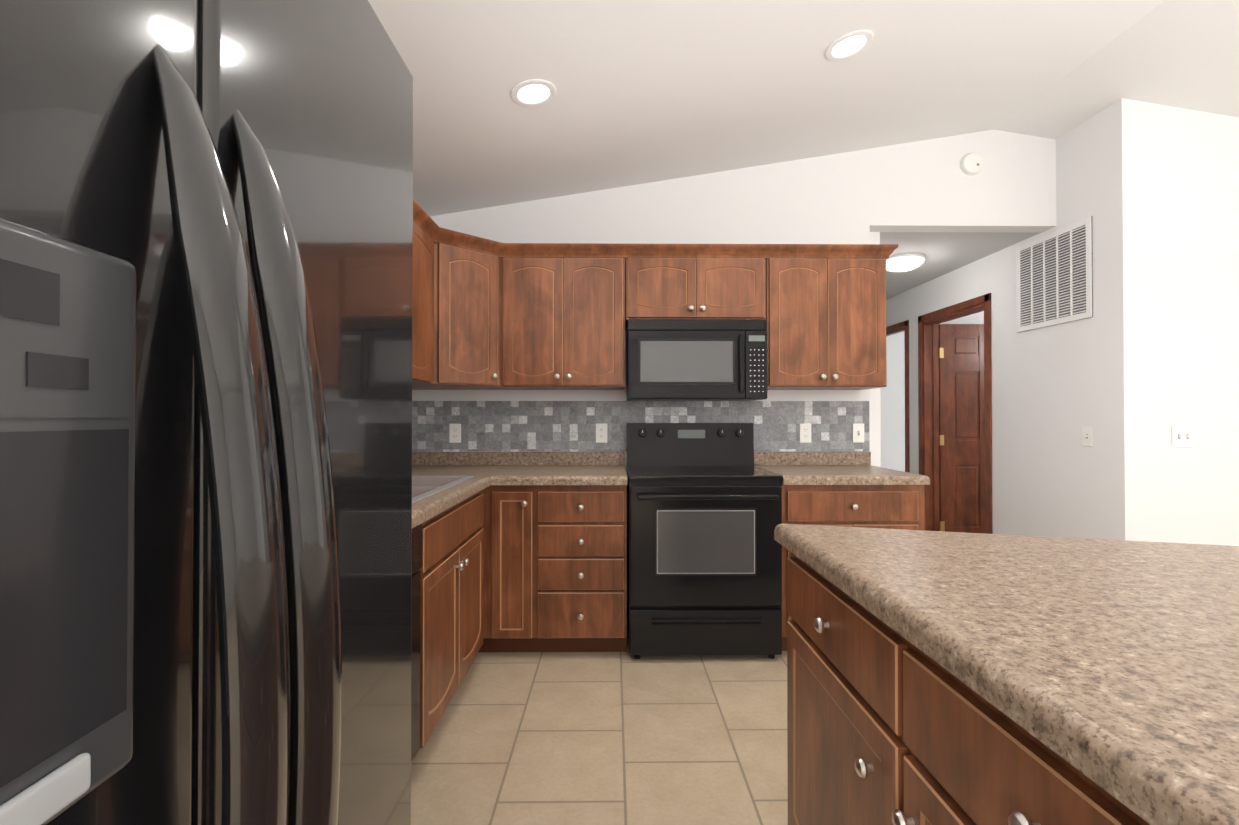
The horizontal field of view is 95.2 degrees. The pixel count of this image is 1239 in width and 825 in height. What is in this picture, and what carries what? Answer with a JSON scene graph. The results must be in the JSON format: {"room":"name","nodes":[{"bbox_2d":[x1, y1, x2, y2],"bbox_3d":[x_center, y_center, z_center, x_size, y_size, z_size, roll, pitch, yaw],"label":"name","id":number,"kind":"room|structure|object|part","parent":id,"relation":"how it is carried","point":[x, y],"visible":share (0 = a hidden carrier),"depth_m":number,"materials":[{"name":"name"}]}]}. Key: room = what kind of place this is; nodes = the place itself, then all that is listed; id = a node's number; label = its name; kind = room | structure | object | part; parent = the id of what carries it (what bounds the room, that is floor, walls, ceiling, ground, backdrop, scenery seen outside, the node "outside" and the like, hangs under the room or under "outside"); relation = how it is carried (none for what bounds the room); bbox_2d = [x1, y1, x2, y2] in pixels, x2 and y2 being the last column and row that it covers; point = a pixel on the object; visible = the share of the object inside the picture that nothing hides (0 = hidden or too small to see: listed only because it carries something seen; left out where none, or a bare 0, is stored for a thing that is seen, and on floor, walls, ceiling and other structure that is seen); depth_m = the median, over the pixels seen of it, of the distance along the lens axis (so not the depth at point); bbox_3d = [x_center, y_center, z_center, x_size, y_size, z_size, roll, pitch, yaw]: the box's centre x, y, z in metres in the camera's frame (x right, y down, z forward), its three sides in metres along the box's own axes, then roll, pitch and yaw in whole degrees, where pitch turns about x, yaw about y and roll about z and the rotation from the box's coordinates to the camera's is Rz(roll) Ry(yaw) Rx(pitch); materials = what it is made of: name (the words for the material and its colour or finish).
{"room":"kitchen","nodes":[
{"label":"kitchen","id":0,"kind":"room"},
{"bbox_2d":[411,627,787,824],"bbox_3d":[1.983,1.260,1.435,6.710,0.100,11.240,0,-1,-1],"label":"floor","id":1,"kind":"structure","parent":0,"point":[571,738],"depth_m":2.07,"materials":[{"name":"tile"}]},
{"bbox_2d":[0,0,412,824],"bbox_3d":[-0.724,0.320,0.427,0.975,1.762,0.940,0,-1,-1],"label":"refrigerator","id":2,"kind":"object","parent":1,"relation":"on","point":[206,246],"visible":1,"depth_m":0.39,"materials":[{"name":"black metal"}]},
{"bbox_2d":[411,523,421,761],"bbox_3d":[-0.927,0.779,1.549,0.612,0.864,0.592,0,-1,-1],"label":"dishwasher","id":3,"kind":"object","parent":1,"relation":"on","point":[415,631],"visible":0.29,"depth_m":1.80,"materials":[{"name":"black"}]},
{"bbox_2d":[419,488,487,747],"bbox_3d":[-0.956,0.787,2.326,0.608,0.863,0.945,0,-1,-1],"label":"base cabinet","id":4,"kind":"object","parent":1,"relation":"on","point":[454,570],"depth_m":2.19,"materials":[{"name":"brown wood"}]},
{"bbox_2d":[412,464,511,527],"bbox_3d":[-0.941,0.329,2.162,0.633,0.045,2.498,0,-1,-1],"label":"countertop","id":5,"kind":"structure","parent":4,"relation":"on","point":[423,511],"depth_m":2.51,"materials":[{"name":"beige stone"}]},
{"bbox_2d":[412,476,471,503],"bbox_3d":[-0.959,0.392,2.292,0.535,0.180,0.870,0,-1,-1],"label":"sink","id":6,"kind":"object","parent":5,"relation":"in","point":[423,487],"depth_m":2.57,"materials":[{"name":"silver metal"}]},
{"bbox_2d":[492,484,535,651],"bbox_3d":[-0.528,0.793,3.102,0.213,0.863,0.618,0,-1,-1],"label":"base cabinet","id":7,"kind":"object","parent":1,"relation":"on","point":[524,551],"depth_m":2.80,"materials":[{"name":"brown wood"}]},
{"bbox_2d":[536,484,626,651],"bbox_3d":[-0.194,0.794,3.106,0.455,0.863,0.618,0,-1,-1],"label":"base cabinet","id":8,"kind":"object","parent":1,"relation":"on","point":[581,529],"depth_m":2.80,"materials":[{"name":"brown wood"}]},
{"bbox_2d":[492,464,626,487],"bbox_3d":[-0.300,0.337,3.096,0.670,0.045,0.643,0,-1,-1],"label":"countertop","id":9,"kind":"structure","parent":8,"relation":"on","point":[519,475],"depth_m":2.82,"materials":[{"name":"beige stone"}]},
{"bbox_2d":[626,423,782,658],"bbox_3d":[0.421,0.642,3.052,0.756,1.165,0.706,0,-1,-1],"label":"range","id":10,"kind":"object","parent":1,"relation":"on","point":[704,547],"visible":1,"depth_m":2.76,"materials":[{"name":"black metal"}]},
{"bbox_2d":[781,480,929,650],"bbox_3d":[1.168,0.794,3.120,0.721,0.863,0.618,0,-1,-1],"label":"base cabinet","id":11,"kind":"object","parent":1,"relation":"on","point":[885,506],"depth_m":2.82,"materials":[{"name":"brown wood"}]},
{"bbox_2d":[754,464,929,483],"bbox_3d":[1.168,0.338,3.112,0.725,0.045,0.643,0,-1,-1],"label":"countertop","id":12,"kind":"structure","parent":11,"relation":"on","point":[791,473],"depth_m":2.85,"materials":[{"name":"beige stone"}]},
{"bbox_2d":[774,536,1169,824],"bbox_3d":[0.875,0.771,0.551,0.904,0.863,1.945,0,-1,-1],"label":"kitchen island","id":13,"kind":"object","parent":1,"relation":"on","point":[945,678],"depth_m":0.92,"materials":[{"name":"brown wood"}]},
{"bbox_2d":[774,524,1238,824],"bbox_3d":[1.059,0.315,0.547,1.255,0.045,2.026,0,-1,-1],"label":"island countertop","id":14,"kind":"structure","parent":13,"relation":"on","point":[1125,654],"depth_m":0.76,"materials":[{"name":"beige stone"}]},
{"bbox_2d":[412,129,1055,471],"bbox_3d":[0.701,-0.347,3.496,4.190,3.150,0.120,0,-1,-1],"label":"wall","id":15,"kind":"structure","parent":0,"point":[859,196],"depth_m":3.45,"materials":[{"name":"white paint"}]},
{"bbox_2d":[412,203,435,386],"bbox_3d":[-1.086,-0.527,2.353,0.348,0.762,0.908,0,-1,-1],"label":"upper cabinet","id":16,"kind":"object","parent":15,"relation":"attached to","point":[424,231],"depth_m":2.65,"materials":[{"name":"brown wood"}]},
{"bbox_2d":[412,227,503,389],"bbox_3d":[-0.956,-0.521,3.114,0.624,0.762,0.608,0,-1,-1],"label":"upper cabinet","id":17,"kind":"object","parent":15,"relation":"attached to","point":[487,314],"depth_m":2.94,"materials":[{"name":"brown wood"}]},
{"bbox_3d":[0.293,-0.884,2.675,2.456,0.066,1.517,0,-1,-1],"label":"crown","id":18,"kind":"part","parent":17,"relation":"part of","materials":[{"name":"brown wood"}]},
{"bbox_2d":[504,243,627,389],"bbox_3d":[-0.308,-0.519,3.251,0.674,0.762,0.348,0,-1,-1],"label":"upper cabinet","id":19,"kind":"object","parent":15,"relation":"attached to","point":[566,304],"depth_m":3.08,"materials":[{"name":"brown wood"}]},
{"bbox_2d":[412,401,869,451],"bbox_3d":[0.122,0.083,3.421,2.790,0.305,0.009,0,-1,-1],"label":"tile backsplash","id":20,"kind":"structure","parent":15,"relation":"attached to","point":[528,426],"depth_m":3.40,"materials":[{"name":"tile"}]},
{"bbox_2d":[449,424,460,442],"bbox_3d":[-0.988,0.124,3.401,0.070,0.115,0.007,0,-1,-1],"label":"outlet","id":21,"kind":"object","parent":20,"relation":"attached to","point":[454,433],"visible":1,"depth_m":3.40,"materials":[{"name":"white plastic"}]},
{"bbox_2d":[596,424,606,442],"bbox_3d":[-0.108,0.124,3.410,0.070,0.115,0.007,0,-1,-1],"label":"outlet","id":22,"kind":"object","parent":20,"relation":"attached to","point":[601,433],"visible":1,"depth_m":3.41,"materials":[{"name":"white plastic"}]},
{"bbox_2d":[800,424,810,442],"bbox_3d":[1.127,0.125,3.423,0.070,0.115,0.007,0,-1,-1],"label":"outlet","id":23,"kind":"object","parent":20,"relation":"attached to","point":[805,433],"visible":1,"depth_m":3.42,"materials":[{"name":"white plastic"}]},
{"bbox_2d":[853,424,863,442],"bbox_3d":[1.449,0.125,3.422,0.070,0.115,0.016,0,-1,-1],"label":"light switch","id":24,"kind":"object","parent":20,"relation":"attached to","point":[858,433],"visible":1,"depth_m":3.42,"materials":[{"name":"white plastic"}]},
{"bbox_2d":[412,452,870,463],"bbox_3d":[0.134,0.277,3.413,2.770,0.079,0.020,0,-1,-1],"label":"backsplash","id":25,"kind":"structure","parent":15,"relation":"attached to","point":[417,457],"depth_m":3.40,"materials":[{"name":"brown stone"}]},
{"bbox_2d":[628,244,771,322],"bbox_3d":[0.419,-0.703,3.261,0.768,0.395,0.348,0,-1,-1],"label":"upper cabinet","id":26,"kind":"object","parent":15,"relation":"attached to","point":[666,281],"depth_m":3.09,"materials":[{"name":"brown wood"}]},
{"bbox_2d":[626,319,767,400],"bbox_3d":[0.419,-0.286,3.217,0.750,0.430,0.425,0,-1,-1],"label":"microwave","id":27,"kind":"object","parent":26,"relation":"attached to","point":[696,359],"visible":1,"depth_m":3.03,"materials":[{"name":"black"}]},
{"bbox_2d":[766,244,891,389],"bbox_3d":[1.139,-0.519,3.266,0.660,0.762,0.348,0,-1,-1],"label":"upper cabinet","id":28,"kind":"object","parent":15,"relation":"attached to","point":[827,329],"depth_m":3.09,"materials":[{"name":"brown wood"}]},
{"bbox_2d":[960,153,982,174],"bbox_3d":[2.152,-1.517,3.442,0.131,0.131,0.038,0,-1,-1],"label":"smoke detector","id":29,"kind":"object","parent":15,"relation":"attached to","point":[971,163],"visible":1,"depth_m":3.43,"materials":[{"name":"white plastic"}]},
{"bbox_2d":[369,0,1238,215],"bbox_3d":[2.002,-1.535,-0.350,6.710,0.707,7.620,0,-1,-1],"label":"ceiling","id":30,"kind":"structure","parent":0,"point":[648,91],"depth_m":2.57,"materials":[{"name":"white paint"}]},
{"bbox_2d":[511,79,556,106],"bbox_3d":[-0.354,-1.318,2.339,0.187,0.036,0.189,0,-1,-1],"label":"recessed light","id":31,"kind":"object","parent":30,"relation":"in","point":[534,93],"visible":1,"depth_m":2.33,"materials":[{"name":"white"}]},
{"bbox_2d":[825,30,873,60],"bbox_3d":[0.957,-1.526,2.356,0.187,0.036,0.189,0,-1,-1],"label":"recessed light","id":32,"kind":"object","parent":30,"relation":"in","point":[849,45],"visible":1,"depth_m":2.35,"materials":[{"name":"white"}]},
{"bbox_2d":[870,232,880,466],"bbox_3d":[1.568,0.009,5.253,0.120,2.470,3.380,0,-1,-1],"label":"wall","id":33,"kind":"structure","parent":0,"point":[875,422],"depth_m":3.56,"materials":[{"name":"white paint"}]},
{"bbox_2d":[880,232,1041,299],"bbox_3d":[2.143,-1.176,5.269,1.270,0.100,3.380,0,-1,-1],"label":"ceiling","id":34,"kind":"structure","parent":0,"point":[945,252],"depth_m":3.92,"materials":[{"name":"grey paint"}]},
{"bbox_2d":[886,253,924,271],"bbox_3d":[2.089,-1.086,4.178,0.298,0.099,0.298,0,-1,-1],"label":"light","id":35,"kind":"object","parent":34,"relation":"attached to","point":[903,262],"visible":0.79,"depth_m":4.08,"materials":[{"name":"white glass"}]},
{"bbox_2d":[940,311,983,323],"bbox_3d":[3.979,-0.007,5.118,2.400,2.500,0.100,0,-1,-1],"label":"wall","id":36,"kind":"structure","parent":0,"point":[977,318],"depth_m":5.07,"materials":[{"name":"white paint"}]},
{"bbox_2d":[886,98,1147,541],"bbox_3d":[2.720,-0.333,5.043,0.120,3.150,4.070,0,-1,-1],"label":"wall","id":37,"kind":"structure","parent":0,"point":[1056,388],"depth_m":3.30,"materials":[{"name":"white paint"}]},
{"bbox_2d":[881,331,904,471],"bbox_3d":[2.701,0.235,5.657,0.035,2.000,0.792,0,-1,-1],"label":"hall door","id":38,"kind":"structure","parent":37,"relation":"in","point":[893,424],"depth_m":5.52,"materials":[{"name":"white paint"}]},
{"bbox_2d":[886,293,992,533],"bbox_3d":[2.713,0.196,5.093,0.140,2.092,2.084,0,-1,-1],"label":"door frame","id":39,"kind":"structure","parent":37,"relation":"attached to","point":[928,375],"depth_m":4.92,"materials":[{"name":"brown wood"}]},
{"bbox_2d":[939,324,984,533],"bbox_3d":[3.188,0.229,4.905,0.812,2.000,0.110,0,-1,-1],"label":"hall door","id":40,"kind":"structure","parent":37,"relation":"in","point":[961,440],"depth_m":4.93,"materials":[{"name":"brown wood"}]},
{"bbox_2d":[1016,216,1092,332],"bbox_3d":[2.670,-0.824,3.499,0.012,0.572,0.595,0,-1,-1],"label":"air vent","id":41,"kind":"object","parent":37,"relation":"in","point":[1054,277],"visible":1,"depth_m":3.46,"materials":[{"name":"grey metal"}]},
{"bbox_2d":[1082,426,1092,446],"bbox_3d":[2.670,0.136,3.233,0.016,0.115,0.070,0,-1,-1],"label":"light switch","id":42,"kind":"object","parent":37,"relation":"attached to","point":[1087,435],"visible":1,"depth_m":3.23,"materials":[{"name":"white plastic"}]},
{"bbox_2d":[1144,102,1238,545],"bbox_3d":[4.001,-0.350,3.081,2.400,3.150,0.120,0,-1,-1],"label":"wall","id":43,"kind":"structure","parent":0,"point":[1192,249],"depth_m":3.01,"materials":[{"name":"white paint"}]},
{"bbox_2d":[1172,426,1193,446],"bbox_3d":[2.992,0.127,2.997,0.116,0.115,0.016,0,-1,-1],"label":"light switch","id":44,"kind":"object","parent":43,"relation":"attached to","point":[1182,436],"visible":1,"depth_m":3.00,"materials":[{"name":"white plastic"}]}
]}

